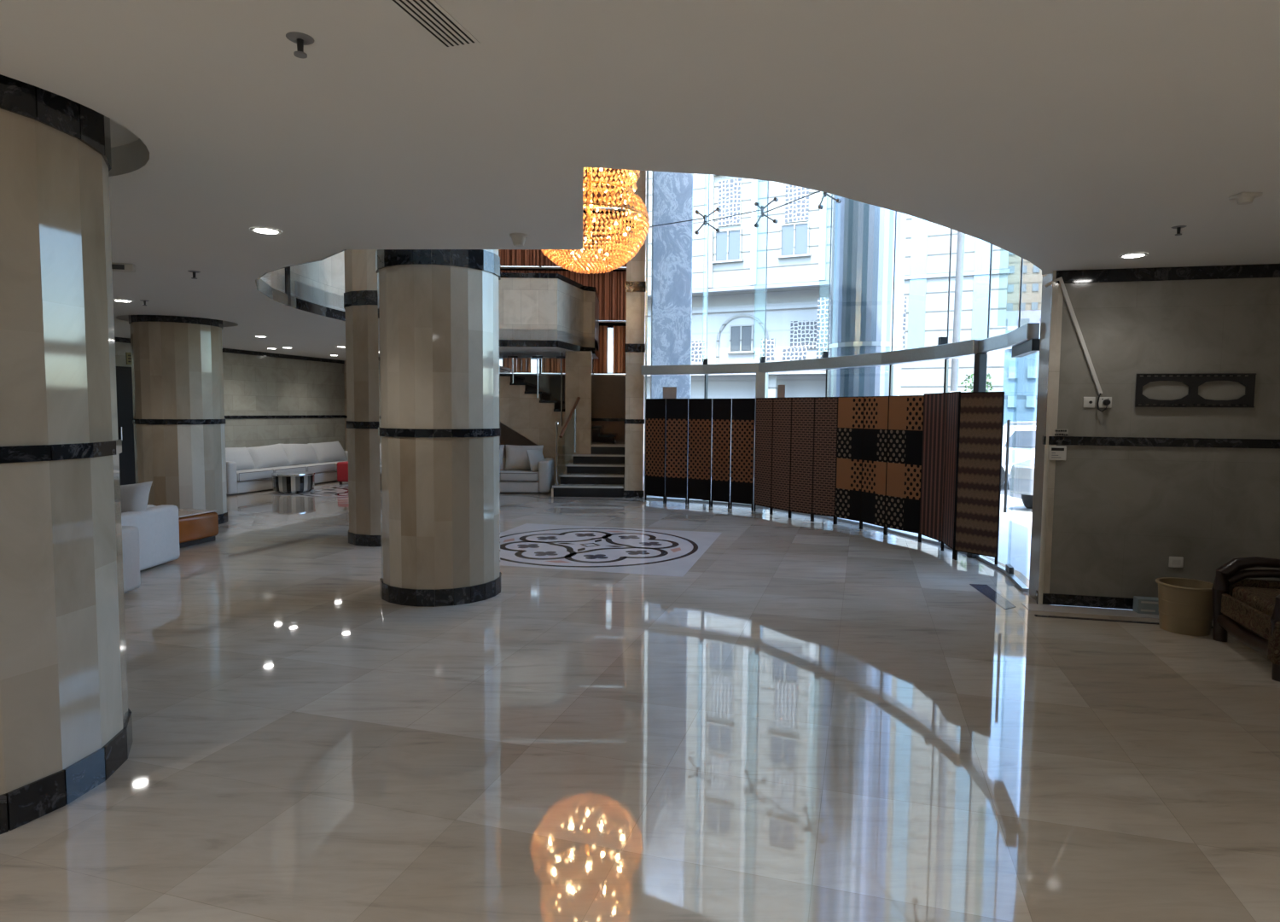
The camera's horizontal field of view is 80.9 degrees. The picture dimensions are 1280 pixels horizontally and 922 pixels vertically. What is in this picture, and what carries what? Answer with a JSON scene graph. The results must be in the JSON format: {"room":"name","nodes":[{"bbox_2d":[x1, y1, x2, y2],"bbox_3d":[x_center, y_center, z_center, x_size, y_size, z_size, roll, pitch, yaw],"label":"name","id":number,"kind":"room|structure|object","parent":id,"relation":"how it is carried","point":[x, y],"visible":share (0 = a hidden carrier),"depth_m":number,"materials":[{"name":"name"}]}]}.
{"room":"hotel lobby","nodes":[
{"label":"hotel lobby","id":0,"kind":"room"},
{"bbox_2d":[114,341,345,450],"bbox_3d":[-10.600,-0.289,6.028,0.200,2.700,24.964,2,4,16],"label":"wall","id":1,"kind":"structure","parent":0,"point":[254,385],"depth_m":15.91,"materials":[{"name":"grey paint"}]},
{"bbox_2d":[116,366,135,485],"bbox_3d":[-8.522,-0.474,12.755,0.112,2.220,1.000,2,4,16],"label":"door","id":2,"kind":"structure","parent":1,"relation":"in","point":[124,377],"depth_m":12.54,"materials":[{"name":"black wood"}]},
{"bbox_2d":[114,336,344,363],"bbox_3d":[-10.485,-1.594,5.912,0.015,0.080,24.964,2,4,16],"label":"trim","id":3,"kind":"structure","parent":1,"relation":"attached to","point":[116,339],"depth_m":15.61,"materials":[{"name":"black stone"}]},
{"bbox_2d":[224,414,345,418],"bbox_3d":[-7.736,-0.915,15.601,0.015,0.060,4.941,2,4,16],"label":"trim","id":4,"kind":"structure","parent":1,"relation":"attached to","point":[307,416],"depth_m":16.14,"materials":[{"name":"black stone"}]},
{"bbox_2d":[343,360,347,450],"bbox_3d":[-5.148,-3.438,17.269,3.935,7.600,0.200,2,4,19],"label":"wall","id":5,"kind":"structure","parent":0,"point":[345,363],"depth_m":17.94,"materials":[{"name":"stone"}]},
{"bbox_2d":[110,118,599,352],"bbox_3d":[-1.855,-1.788,5.896,24.140,0.180,24.000,1,4,0],"label":"ceiling slab","id":6,"kind":"structure","parent":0,"point":[119,135],"depth_m":8.88,"materials":[{"name":"paint"}]},
{"bbox_2d":[260,250,599,350],"bbox_3d":[-2.635,-2.583,11.011,2.413,1.120,11.235,1,4,7],"label":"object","id":7,"kind":"structure","parent":0,"point":[538,304],"depth_m":13.56,"materials":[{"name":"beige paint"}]},
{"bbox_2d":[285,266,290,306],"bbox_3d":[-3.947,-2.365,8.370,0.035,1.250,0.110,1,4,0],"label":"trim","id":8,"kind":"structure","parent":7,"relation":"attached to","point":[288,289],"depth_m":8.39,"materials":[{"name":"black stone"}]},
{"bbox_2d":[255,249,599,358],"bbox_3d":[-2.568,-1.966,11.089,2.304,0.120,11.147,1,4,7],"label":"trim","id":9,"kind":"structure","parent":7,"relation":"attached to","point":[275,294],"depth_m":9.41,"materials":[{"name":"black stone"}]},
{"bbox_2d":[500,272,599,301],"bbox_3d":[-2.634,-3.176,10.966,2.444,0.090,11.252,1,4,7],"label":"trim","id":10,"kind":"structure","parent":7,"relation":"attached to","point":[518,275],"depth_m":13.51,"materials":[{"name":"black stone"}]},
{"bbox_2d":[500,374,625,457],"bbox_3d":[-1.719,-0.737,16.809,3.250,2.330,0.200,1,4,0],"label":"wall","id":11,"kind":"structure","parent":0,"point":[608,392],"depth_m":16.68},
{"bbox_2d":[500,207,627,375],"bbox_3d":[-1.771,-4.512,16.520,3.100,5.300,0.160,1,4,0],"label":"window","id":12,"kind":"structure","parent":11,"relation":"in","point":[609,323],"depth_m":16.50,"materials":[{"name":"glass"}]},
{"bbox_2d":[502,357,530,372],"bbox_3d":[-2.715,-2.466,16.535,0.625,1.040,0.057,1,4,0],"label":"vertical blind","id":13,"kind":"object","parent":12,"relation":"attached to","point":[521,365],"visible":0.23,"depth_m":16.56,"materials":[{"name":"brown fabric"}]},
{"bbox_2d":[499,249,558,266],"bbox_3d":[-2.419,-4.429,16.406,1.284,0.355,0.057,1,4,0],"label":"vertical blind","id":14,"kind":"object","parent":12,"relation":"attached to","point":[524,257],"depth_m":16.40,"materials":[{"name":"brown fabric"}]},
{"bbox_2d":[500,270,593,286],"bbox_3d":[-2.152,-3.629,16.458,2.277,1.060,0.056,1,4,0],"label":"vertical blind","id":15,"kind":"object","parent":12,"relation":"attached to","point":[585,279],"visible":0.2,"depth_m":16.43,"materials":[{"name":"brown fabric"}]},
{"bbox_2d":[541,358,565,372],"bbox_3d":[-1.878,-2.459,16.535,0.567,1.040,0.055,1,4,0],"label":"vertical blind","id":16,"kind":"object","parent":12,"relation":"attached to","point":[549,365],"visible":0.32,"depth_m":16.55,"materials":[{"name":"brown fabric"}]},
{"bbox_2d":[554,212,593,263],"bbox_3d":[-1.430,-4.851,16.377,0.837,1.080,0.057,1,4,0],"label":"vertical blind","id":17,"kind":"object","parent":12,"relation":"attached to","point":[584,235],"depth_m":16.39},
{"bbox_2d":[593,325,607,373],"bbox_3d":[-0.868,-2.450,16.535,0.306,1.040,0.055,1,4,0],"label":"vertical blind","id":18,"kind":"object","parent":12,"relation":"attached to","point":[601,363],"visible":0.79,"depth_m":16.54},
{"bbox_2d":[582,166,627,207],"bbox_3d":[-1.755,-6.285,16.283,3.030,1.530,0.057,1,4,0],"label":"vertical blind","id":19,"kind":"object","parent":12,"relation":"attached to","point":[608,170],"visible":0.07,"depth_m":16.30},
{"bbox_2d":[593,271,626,320],"bbox_3d":[-0.635,-3.616,16.458,0.738,1.060,0.055,1,4,0],"label":"vertical blind","id":20,"kind":"object","parent":12,"relation":"attached to","point":[610,286],"visible":0.7,"depth_m":16.45,"materials":[{"name":"brown fabric"}]},
{"bbox_2d":[594,212,627,267],"bbox_3d":[-0.624,-4.818,16.379,0.739,1.150,0.048,1,4,0],"label":"vertical blind","id":21,"kind":"object","parent":12,"relation":"attached to","point":[615,213],"visible":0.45,"depth_m":16.36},
{"bbox_2d":[612,325,626,373],"bbox_3d":[-0.428,-2.447,16.535,0.325,1.040,0.045,1,4,0],"label":"vertical blind","id":22,"kind":"object","parent":12,"relation":"attached to","point":[619,357],"visible":0.88,"depth_m":16.53,"materials":[{"name":"brown fabric"}]},
{"bbox_2d":[623,488,643,497],"bbox_3d":[-0.109,0.490,15.133,0.360,0.130,3.265,1,4,0],"label":"trim","id":23,"kind":"structure","parent":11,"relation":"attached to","point":[626,493],"depth_m":13.50,"materials":[{"name":"black stone"}]},
{"bbox_2d":[564,350,592,472],"bbox_3d":[-1.203,-0.785,14.791,0.500,2.700,0.380,1,4,0],"label":"wall","id":24,"kind":"structure","parent":0,"point":[578,364],"depth_m":14.58,"materials":[{"name":"stone"}]},
{"bbox_2d":[624,170,645,490],"bbox_3d":[-0.077,-3.237,14.894,0.330,7.600,3.250,1,4,0],"label":"wall pillar","id":25,"kind":"structure","parent":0,"point":[636,266],"depth_m":13.37,"materials":[{"name":"stone"}]},
{"bbox_2d":[624,343,645,358],"bbox_3d":[-0.087,-2.114,14.961,0.360,0.150,3.265,1,4,0],"label":"trim","id":26,"kind":"structure","parent":25,"relation":"attached to","point":[629,347],"depth_m":13.33,"materials":[{"name":"black stone"}]},
{"bbox_2d":[625,280,645,314],"bbox_3d":[-0.077,-3.187,14.890,0.360,0.180,3.265,1,4,0],"label":"trim","id":27,"kind":"structure","parent":25,"relation":"attached to","point":[630,286],"depth_m":13.26,"materials":[{"name":"black stone"}]},
{"bbox_2d":[0,480,1279,921],"bbox_3d":[-1.880,1.186,6.092,24.140,0.100,24.000,1,4,0],"label":"floor","id":28,"kind":"structure","parent":0,"point":[820,719],"depth_m":3.48,"materials":[{"name":"stone"}]},
{"bbox_2d":[0,74,132,833],"bbox_3d":[-2.899,-0.092,2.982,1.384,2.840,1.371,0,4,-4],"label":"marble column","id":29,"kind":"structure","parent":28,"relation":"on","point":[66,720],"depth_m":2.87,"materials":[{"name":"beige stone"}]},
{"bbox_2d":[121,525,140,593],"bbox_3d":[-5.057,0.830,5.930,1.700,0.535,0.860,1,4,0],"label":"sofa","id":30,"kind":"object","parent":28,"relation":"on","point":[130,549],"visible":0.06,"depth_m":6.21,"materials":[{"name":"white fabric"}]},
{"bbox_2d":[121,504,180,570],"bbox_3d":[-5.447,0.738,7.132,1.620,0.555,0.910,1,4,0],"label":"sofa","id":31,"kind":"object","parent":28,"relation":"on","point":[158,526],"visible":0.2,"depth_m":7.21,"materials":[{"name":"white fabric"}]},
{"bbox_2d":[120,481,152,512],"bbox_3d":[-5.014,0.417,7.146,0.759,0.447,0.266,1,4,2],"label":"cushion","id":32,"kind":"object","parent":31,"relation":"on","point":[133,497],"visible":0.29,"depth_m":7.08,"materials":[{"name":"white fabric"}]},
{"bbox_2d":[128,314,228,523],"bbox_3d":[-6.125,-0.583,10.007,1.064,2.840,1.054,0,4,-3],"label":"marble column","id":33,"kind":"structure","parent":28,"relation":"on","point":[178,420],"depth_m":9.59,"materials":[{"name":"beige stone"}]},
{"bbox_2d":[178,508,218,547],"bbox_3d":[-5.287,0.770,8.492,0.560,0.355,0.800,1,4,12],"label":"side table","id":34,"kind":"object","parent":28,"relation":"on","point":[196,526],"visible":0.42,"depth_m":8.53,"materials":[{"name":"orange leather"}]},
{"bbox_2d":[226,450,348,494],"bbox_3d":[-7.104,0.179,15.193,0.890,0.580,3.900,2,4,16],"label":"sofa","id":35,"kind":"object","parent":28,"relation":"on","point":[245,480],"visible":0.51,"depth_m":14.01,"materials":[{"name":"white fabric"}]},
{"bbox_2d":[225,447,255,470],"bbox_3d":[-7.541,-0.028,13.878,0.349,0.464,0.970,1,4,14],"label":"cushion","id":36,"kind":"object","parent":35,"relation":"on","point":[241,456],"visible":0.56,"depth_m":13.93,"materials":[{"name":"white fabric"}]},
{"bbox_2d":[236,468,273,482],"bbox_3d":[-7.374,0.259,13.908,0.680,0.175,0.863,2,4,16],"label":"seat cushion","id":37,"kind":"object","parent":35,"relation":"on","point":[253,474],"depth_m":13.80,"materials":[{"name":"white fabric"}]},
{"bbox_2d":[245,443,289,468],"bbox_3d":[-7.298,-0.082,14.722,0.349,0.480,0.977,2,4,17],"label":"cushion","id":38,"kind":"object","parent":35,"relation":"on","point":[270,456],"visible":0.88,"depth_m":14.60,"materials":[{"name":"white fabric"}]},
{"bbox_2d":[261,465,305,472],"bbox_3d":[-7.133,0.206,14.747,0.680,0.175,0.863,2,4,16],"label":"seat cushion","id":39,"kind":"object","parent":35,"relation":"on","point":[290,468],"depth_m":14.66,"materials":[{"name":"white fabric"}]},
{"bbox_2d":[278,442,318,465],"bbox_3d":[-7.056,-0.136,15.566,0.349,0.488,0.981,1,4,14],"label":"cushion","id":40,"kind":"object","parent":35,"relation":"on","point":[297,454],"visible":0.87,"depth_m":15.41,"materials":[{"name":"white fabric"}]},
{"bbox_2d":[290,462,334,473],"bbox_3d":[-6.891,0.153,15.587,0.680,0.175,0.863,2,4,16],"label":"seat cushion","id":41,"kind":"object","parent":35,"relation":"on","point":[318,468],"depth_m":15.51,"materials":[{"name":"white fabric"}]},
{"bbox_2d":[307,441,347,462],"bbox_3d":[-6.813,-0.189,16.410,0.349,0.456,0.966,2,4,18],"label":"cushion","id":42,"kind":"object","parent":35,"relation":"on","point":[325,451],"visible":0.9,"depth_m":16.28,"materials":[{"name":"white fabric"}]},
{"bbox_2d":[325,459,348,471],"bbox_3d":[-6.650,0.100,16.426,0.680,0.175,0.863,2,4,16],"label":"seat cushion","id":43,"kind":"object","parent":35,"relation":"on","point":[335,462],"depth_m":15.98,"materials":[{"name":"white fabric"}]},
{"bbox_2d":[256,482,348,499],"bbox_3d":[-5.255,0.555,14.421,2.700,0.002,2.700,2,4,20],"label":"medallion","id":44,"kind":"object","parent":28,"relation":"on","point":[333,491],"visible":0.26,"depth_m":13.80,"materials":[{"name":"stone"}]},
{"bbox_2d":[270,471,315,493],"bbox_3d":[-6.404,0.392,13.880,0.750,0.340,0.750,1,4,0],"label":"table","id":45,"kind":"object","parent":44,"relation":"on","point":[291,481],"visible":1,"depth_m":13.60,"materials":[{"name":"silver metal"}]},
{"bbox_2d":[337,460,348,484],"bbox_3d":[-5.882,0.246,15.553,0.560,0.460,0.520,2,4,16],"label":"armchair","id":46,"kind":"object","parent":44,"relation":"on","point":[342,467],"visible":0.24,"depth_m":15.34,"materials":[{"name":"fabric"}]},
{"bbox_2d":[343,249,381,546],"bbox_3d":[-2.955,-2.854,8.693,0.924,7.600,0.902,0,4,-6],"label":"marble column","id":47,"kind":"structure","parent":28,"relation":"on","point":[360,294],"depth_m":8.43,"materials":[{"name":"beige stone"}]},
{"bbox_2d":[375,249,501,606],"bbox_3d":[-1.667,-1.479,6.247,1.004,5.200,0.994,1,4,0],"label":"marble column","id":48,"kind":"structure","parent":28,"relation":"on","point":[439,429],"depth_m":5.92,"materials":[{"name":"beige stone"}]},
{"bbox_2d":[500,457,554,492],"bbox_3d":[-2.622,0.260,14.415,1.860,0.600,0.910,1,4,0],"label":"sofa","id":49,"kind":"object","parent":28,"relation":"on","point":[511,480],"visible":0.46,"depth_m":14.01,"materials":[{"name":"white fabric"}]},
{"bbox_2d":[500,469,538,481],"bbox_3d":[-2.257,0.277,14.320,0.718,0.175,0.700,0,4,0],"label":"seat cushion","id":50,"kind":"object","parent":49,"relation":"on","point":[505,474],"depth_m":13.97,"materials":[{"name":"white fabric"}]},
{"bbox_2d":[504,444,543,469],"bbox_3d":[-2.249,-0.068,14.568,0.740,0.480,0.268,1,4,0],"label":"cushion","id":51,"kind":"object","parent":49,"relation":"on","point":[516,456],"visible":0.7,"depth_m":14.48,"materials":[{"name":"white fabric"}]},
{"bbox_2d":[526,448,544,471],"bbox_3d":[-1.970,-0.008,14.312,0.214,0.420,0.460,2,4,27],"label":"cushion","id":52,"kind":"object","parent":49,"relation":"on","point":[534,456],"visible":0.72,"depth_m":14.16,"materials":[{"name":"white fabric"}]},
{"bbox_2d":[499,365,625,497],"bbox_3d":[-1.873,-0.766,15.068,3.180,2.615,3.230,1,4,0],"label":"staircase","id":53,"kind":"structure","parent":28,"relation":"on","point":[601,473],"depth_m":14.90,"materials":[{"name":"grey stone"}]},
{"bbox_2d":[507,352,565,425],"bbox_3d":[-2.268,-1.417,14.810,1.640,1.440,0.060,1,4,0],"label":"balustrade","id":54,"kind":"object","parent":53,"relation":"on","point":[561,357],"visible":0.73,"depth_m":14.79,"materials":[{"name":"silver metal"}]},
{"bbox_2d":[554,396,580,485],"bbox_3d":[-1.339,-0.349,14.067,0.102,1.724,1.190,1,4,15],"label":"stair railing","id":55,"kind":"object","parent":53,"relation":"attached to","point":[573,409],"visible":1,"depth_m":13.70,"materials":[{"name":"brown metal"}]},
{"bbox_2d":[500,523,721,576],"bbox_3d":[-0.579,0.973,8.703,2.700,0.002,2.700,1,4,14],"label":"medallion","id":56,"kind":"object","parent":28,"relation":"on","point":[586,548],"visible":0.92,"depth_m":8.48,"materials":[{"name":"stone"}]},
{"bbox_2d":[583,553,607,558],"bbox_3d":[-0.471,1.019,8.004,0.243,0.001,0.243,0,4,-14],"label":"flower","id":57,"kind":"object","parent":56,"relation":"on","point":[585,555],"depth_m":8.01,"materials":[{"name":"grey stone"}]},
{"bbox_2d":[645,398,755,510],"bbox_3d":[0.931,-0.144,12.422,2.104,1.770,0.090,3,5,36],"label":"folding screen","id":58,"kind":"object","parent":28,"relation":"on","point":[675,456],"visible":1,"depth_m":12.39,"materials":[{"name":"black wood"}]},
{"bbox_2d":[753,396,837,523],"bbox_3d":[2.236,-0.048,11.102,0.118,1.775,1.633,-2,5,-35],"label":"folding screen","id":59,"kind":"object","parent":28,"relation":"on","point":[796,437],"visible":1,"depth_m":10.94,"materials":[{"name":"brown wood"}]},
{"bbox_2d":[834,395,923,541],"bbox_3d":[3.084,0.048,9.760,0.066,1.775,1.553,-1,4,-24],"label":"folding screen","id":60,"kind":"object","parent":28,"relation":"on","point":[880,438],"visible":1,"depth_m":9.68,"materials":[{"name":"brown wood"}]},
{"bbox_2d":[919,391,960,558],"bbox_3d":[3.419,0.124,8.524,0.084,1.790,1.061,1,4,1],"label":"folding screen","id":61,"kind":"object","parent":28,"relation":"on","point":[941,410],"visible":1,"depth_m":8.59,"materials":[{"name":"brown wood"}]},
{"bbox_2d":[954,391,1004,564],"bbox_3d":[3.504,0.180,7.767,0.022,1.780,0.464,-2,5,-35],"label":"folding screen","id":62,"kind":"object","parent":28,"relation":"on","point":[981,413],"visible":0.99,"depth_m":7.75,"materials":[{"name":"brown wood"}]},
{"bbox_2d":[969,583,1016,609],"bbox_3d":[3.035,1.155,6.420,0.151,0.003,0.886,1,4,6],"label":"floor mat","id":63,"kind":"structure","parent":28,"relation":"on","point":[986,590],"depth_m":6.41,"materials":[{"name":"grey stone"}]},
{"bbox_2d":[1038,270,1063,593],"bbox_3d":[3.476,-2.628,6.113,0.335,7.600,0.390,1,4,0],"label":"wall pier","id":64,"kind":"object","parent":28,"relation":"on","point":[1056,293],"visible":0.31,"depth_m":6.06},
{"bbox_2d":[1034,614,1213,628],"bbox_3d":[4.774,1.236,5.397,3.536,0.006,0.035,1,4,13],"label":"trim","id":65,"kind":"structure","parent":28,"relation":"on","point":[1040,615],"depth_m":5.70,"materials":[{"name":"stone"}]},
{"bbox_2d":[1155,576,1213,635],"bbox_3d":[3.961,1.055,5.449,0.384,0.347,0.384,1,4,0],"label":"trash can","id":66,"kind":"object","parent":28,"relation":"on","point":[1185,605],"visible":0.93,"depth_m":5.34,"materials":[{"name":"beige plastic"}]},
{"bbox_2d":[1211,556,1279,681],"bbox_3d":[4.273,0.758,4.672,0.895,1.048,0.930,2,4,17],"label":"armchair","id":67,"kind":"object","parent":28,"relation":"on","point":[1248,609],"visible":1,"depth_m":5.00,"materials":[{"name":"brown fabric"}]},
{"bbox_2d":[0,0,1279,360],"bbox_3d":[-1.856,-1.628,5.907,24.140,0.140,24.000,1,4,0],"label":"ceiling","id":68,"kind":"structure","parent":0,"point":[1054,135],"depth_m":2.95,"materials":[{"name":"paint"}]},
{"bbox_2d":[111,262,135,272],"bbox_3d":[-4.186,-1.558,6.051,0.200,0.060,0.064,0,4,-11],"label":"emergency light","id":69,"kind":"object","parent":68,"relation":"attached to","point":[115,266],"visible":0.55,"depth_m":6.03,"materials":[{"name":"white plastic"}]},
{"bbox_2d":[250,226,282,234],"bbox_3d":[-2.427,-1.490,4.874,0.190,0.007,0.190,1,4,0],"label":"recessed light","id":70,"kind":"object","parent":68,"relation":"in","point":[264,230],"visible":1,"depth_m":4.87,"materials":[{"name":"white plastic"}]},
{"bbox_2d":[285,31,314,58],"bbox_3d":[-1.059,-1.290,2.341,0.086,0.053,0.086,1,4,0],"label":"sprinkler","id":71,"kind":"object","parent":68,"relation":"attached to","point":[301,39],"visible":1,"depth_m":2.33,"materials":[{"name":"grey paint"}]},
{"bbox_2d":[388,0,480,49],"bbox_3d":[-0.743,-1.276,1.799,0.124,0.004,1.212,2,4,17],"label":"ceiling vent","id":72,"kind":"object","parent":68,"relation":"in","point":[429,15],"visible":1,"depth_m":2.23,"materials":[{"name":"metal"}]},
{"bbox_2d":[509,232,528,246],"bbox_3d":[-0.797,-1.447,4.936,0.120,0.075,0.120,1,4,0],"label":"smoke detector","id":73,"kind":"object","parent":68,"relation":"attached to","point":[518,239],"visible":1,"depth_m":4.90,"materials":[{"name":"white plastic"}]},
{"bbox_2d":[1118,252,1148,258],"bbox_3d":[3.543,-1.473,5.393,0.179,0.007,0.179,1,4,0],"label":"recessed light","id":74,"kind":"object","parent":68,"relation":"in","point":[1133,255],"visible":1,"depth_m":5.39,"materials":[{"name":"white plastic"}]},
{"bbox_2d":[1228,192,1262,204],"bbox_3d":[3.142,-1.357,3.897,0.110,0.050,0.090,1,4,0],"label":"sensor","id":75,"kind":"object","parent":68,"relation":"attached to","point":[1243,198],"visible":1,"depth_m":3.87,"materials":[{"name":"white plastic"}]},
{"bbox_2d":[1029,272,1279,599],"bbox_3d":[6.788,-0.099,5.437,7.092,2.700,0.320,1,4,13],"label":"wall","id":76,"kind":"structure","parent":0,"point":[1120,513],"depth_m":5.91,"materials":[{"name":"grey paint"}]},
{"bbox_2d":[641,170,1040,591],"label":"window","id":77,"kind":"structure","parent":76,"relation":"in","point":[979,348],"depth_m":10.32,"materials":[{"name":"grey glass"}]},
{"bbox_2d":[662,386,676,398],"bbox_3d":[0.516,-1.130,13.104,0.260,0.320,0.002,2,4,23],"label":"paper notice","id":78,"kind":"object","parent":77,"relation":"attached to","point":[668,392],"visible":0.64,"depth_m":13.10,"materials":[{"name":"white paper"}]},
{"bbox_2d":[1003,338,1039,573],"bbox_3d":[3.498,0.021,6.918,0.104,2.190,0.830,2,4,15],"label":"door","id":79,"kind":"structure","parent":77,"relation":"attached to","point":[1030,346],"depth_m":7.19,"materials":[{"name":"clear glass"}]},
{"bbox_2d":[1037,444,1049,604],"bbox_3d":[3.291,0.522,6.121,0.033,1.310,0.033,2,4,22],"label":"trim","id":80,"kind":"structure","parent":76,"relation":"attached to","point":[1046,446],"depth_m":6.11,"materials":[{"name":"grey metal"}]},
{"bbox_2d":[1048,445,1066,459],"bbox_3d":[3.378,-0.063,6.078,0.130,0.115,0.022,1,4,13],"label":"sign","id":81,"kind":"object","parent":76,"relation":"attached to","point":[1056,452],"visible":1,"depth_m":6.07,"materials":[{"name":"white plastic"}]},
{"bbox_2d":[1044,276,1102,394],"bbox_3d":[3.475,-1.002,6.023,0.441,0.935,0.082,1,4,13],"label":"cable conduit","id":82,"kind":"object","parent":76,"relation":"attached to","point":[1060,279],"visible":1,"depth_m":5.98,"materials":[{"name":"white plastic"}]},
{"bbox_2d":[1042,593,1133,609],"bbox_3d":[6.738,1.214,5.360,7.092,0.090,0.015,1,4,13],"label":"trim","id":83,"kind":"structure","parent":76,"relation":"attached to","point":[1048,598],"depth_m":6.09,"materials":[{"name":"black stone"}]},
{"bbox_2d":[1082,396,1095,407],"bbox_3d":[3.592,-0.470,6.003,0.085,0.085,0.016,1,4,13],"label":"socket","id":84,"kind":"object","parent":76,"relation":"attached to","point":[1088,401],"visible":1,"depth_m":6.00,"materials":[{"name":"white plastic"}]},
{"bbox_2d":[1021,602,1213,622],"bbox_3d":[4.815,1.220,5.672,3.495,0.004,0.220,1,4,13],"label":"trim","id":85,"kind":"structure","parent":76,"relation":"attached to","point":[1090,610],"depth_m":5.96,"materials":[{"name":"stone"}]},
{"bbox_2d":[1132,595,1158,614],"bbox_3d":[4.003,1.137,5.912,0.180,0.115,0.102,1,4,13],"label":"box","id":86,"kind":"object","parent":85,"relation":"on","point":[1141,604],"visible":0.7,"depth_m":5.88,"materials":[{"name":"white plastic"}]},
{"bbox_2d":[1048,436,1279,448],"bbox_3d":[6.749,-0.083,5.275,7.092,0.070,0.015,1,4,13],"label":"trim","id":87,"kind":"structure","parent":76,"relation":"attached to","point":[1077,440],"depth_m":5.89,"materials":[{"name":"black stone"}]},
{"bbox_2d":[1055,263,1279,283],"bbox_3d":[6.761,-1.385,5.189,7.092,0.100,0.015,1,4,13],"label":"trim","id":88,"kind":"structure","parent":76,"relation":"attached to","point":[1260,270],"depth_m":5.81,"materials":[{"name":"black stone"}]},
{"bbox_2d":[1168,556,1183,567],"bbox_3d":[4.235,0.798,5.932,0.100,0.085,0.014,1,4,13],"label":"wall socket","id":89,"kind":"object","parent":76,"relation":"attached to","point":[1174,561],"visible":1,"depth_m":5.93,"materials":[{"name":"white plastic"}]},
{"bbox_2d":[1134,372,1256,407],"bbox_3d":[4.295,-0.547,5.821,0.803,0.260,0.035,1,4,13],"label":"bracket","id":90,"kind":"object","parent":76,"relation":"attached to","point":[1193,398],"visible":1,"depth_m":5.81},
{"bbox_3d":[-1.812,-6.597,5.579,24.740,0.300,24.600,1,4,0],"label":"ceiling","id":91,"kind":"structure","parent":0,"visible":0},
{"bbox_2d":[541,167,649,273],"bbox_3d":[-0.563,-4.388,8.480,1.380,4.469,1.374,3,5,38],"label":"chandelier","id":92,"kind":"object","parent":91,"relation":"hanging from","point":[580,267],"visible":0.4,"depth_m":8.37,"materials":[{"name":"gold glass"}]},
{"label":"outside","id":93,"kind":"structure","parent":0,"visible":0},
{"bbox_2d":[646,477,1122,609],"bbox_3d":[-2.257,0.819,12.683,19.500,0.039,12.800,1,4,0],"label":"pavement","id":94,"kind":"structure","parent":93,"point":[1015,524],"depth_m":10.36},
{"bbox_2d":[650,171,693,496],"bbox_3d":[0.619,-3.872,14.877,0.770,9.120,1.000,1,4,0],"label":"stone pier","id":95,"kind":"structure","parent":94,"relation":"on","point":[672,192],"depth_m":14.40,"materials":[{"name":"blue stone"}]},
{"bbox_2d":[828,194,906,396],"bbox_3d":[4.284,-3.820,14.127,1.360,9.200,1.350,1,4,0],"label":"column","id":96,"kind":"structure","parent":94,"relation":"on","point":[864,234],"depth_m":13.63,"materials":[{"name":"metal"}]},
{"bbox_2d":[948,231,965,392],"bbox_3d":[6.053,-3.772,12.876,1.400,9.241,0.160,1,4,0],"label":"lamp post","id":97,"kind":"object","parent":94,"relation":"on","point":[961,236],"visible":0.4,"depth_m":12.91,"materials":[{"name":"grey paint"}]},
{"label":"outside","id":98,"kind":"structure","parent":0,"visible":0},
{"bbox_2d":[643,453,1021,498],"bbox_3d":[40.019,-2.015,62.480,200.000,0.100,155.000,1,4,0],"label":"street","id":99,"kind":"structure","parent":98,"point":[1015,495],"depth_m":16.51,"materials":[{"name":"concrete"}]},
{"bbox_2d":[499,170,1009,456],"bbox_3d":[1.091,-12.470,31.954,26.600,24.200,8.140,2,4,25],"label":"building","id":100,"kind":"structure","parent":99,"relation":"on","point":[799,247],"depth_m":26.32,"materials":[{"name":"stone"}]},
{"bbox_2d":[960,372,994,391],"bbox_3d":[8.974,-0.940,19.995,0.836,2.907,0.803,-2,4,-30],"label":"street tree","id":101,"kind":"object","parent":99,"relation":"on","point":[988,374],"visible":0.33,"depth_m":19.92,"materials":[{"name":"green plant"}]},
{"bbox_2d":[1000,425,1035,486],"bbox_3d":[8.997,-0.104,17.826,4.391,1.420,1.810,0,4,-12],"label":"car","id":102,"kind":"object","parent":99,"relation":"on","point":[1021,438],"visible":0.02,"depth_m":16.91,"materials":[{"name":"white paint"}]},
{"bbox_2d":[1003,420,1035,424],"bbox_3d":[17.906,-1.158,34.991,4.391,1.420,1.810,2,4,20],"label":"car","id":103,"kind":"object","parent":99,"relation":"on","point":[1013,422],"visible":0.02,"depth_m":34.37,"materials":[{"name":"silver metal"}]},
{"bbox_2d":[1008,458,1034,508],"bbox_3d":[8.595,0.182,13.433,4.391,1.420,1.810,-2,5,-35],"label":"car","id":104,"kind":"object","parent":99,"relation":"on","point":[1021,478],"visible":0.1,"depth_m":12.76,"materials":[{"name":"silver metal"}]},
{"bbox_2d":[1002,329,1040,422],"bbox_3d":[21.377,-4.200,44.502,5.500,6.400,6.150,2,4,23],"label":"building","id":105,"kind":"structure","parent":99,"relation":"on","point":[1021,375],"depth_m":41.46,"materials":[{"name":"blue concrete"}]},
{"bbox_2d":[1005,309,1041,330],"bbox_3d":[31.215,-6.138,55.448,11.000,9.000,8.150,2,4,17],"label":"building","id":106,"kind":"structure","parent":99,"relation":"on","point":[1012,317],"depth_m":52.48,"materials":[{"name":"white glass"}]},
{"bbox_2d":[1006,251,1042,311],"bbox_3d":[57.243,-22.256,113.365,16.000,34.000,14.150,2,4,17],"label":"building","id":107,"kind":"structure","parent":99,"relation":"on","point":[1032,275],"depth_m":106.74,"materials":[{"name":"beige concrete"}]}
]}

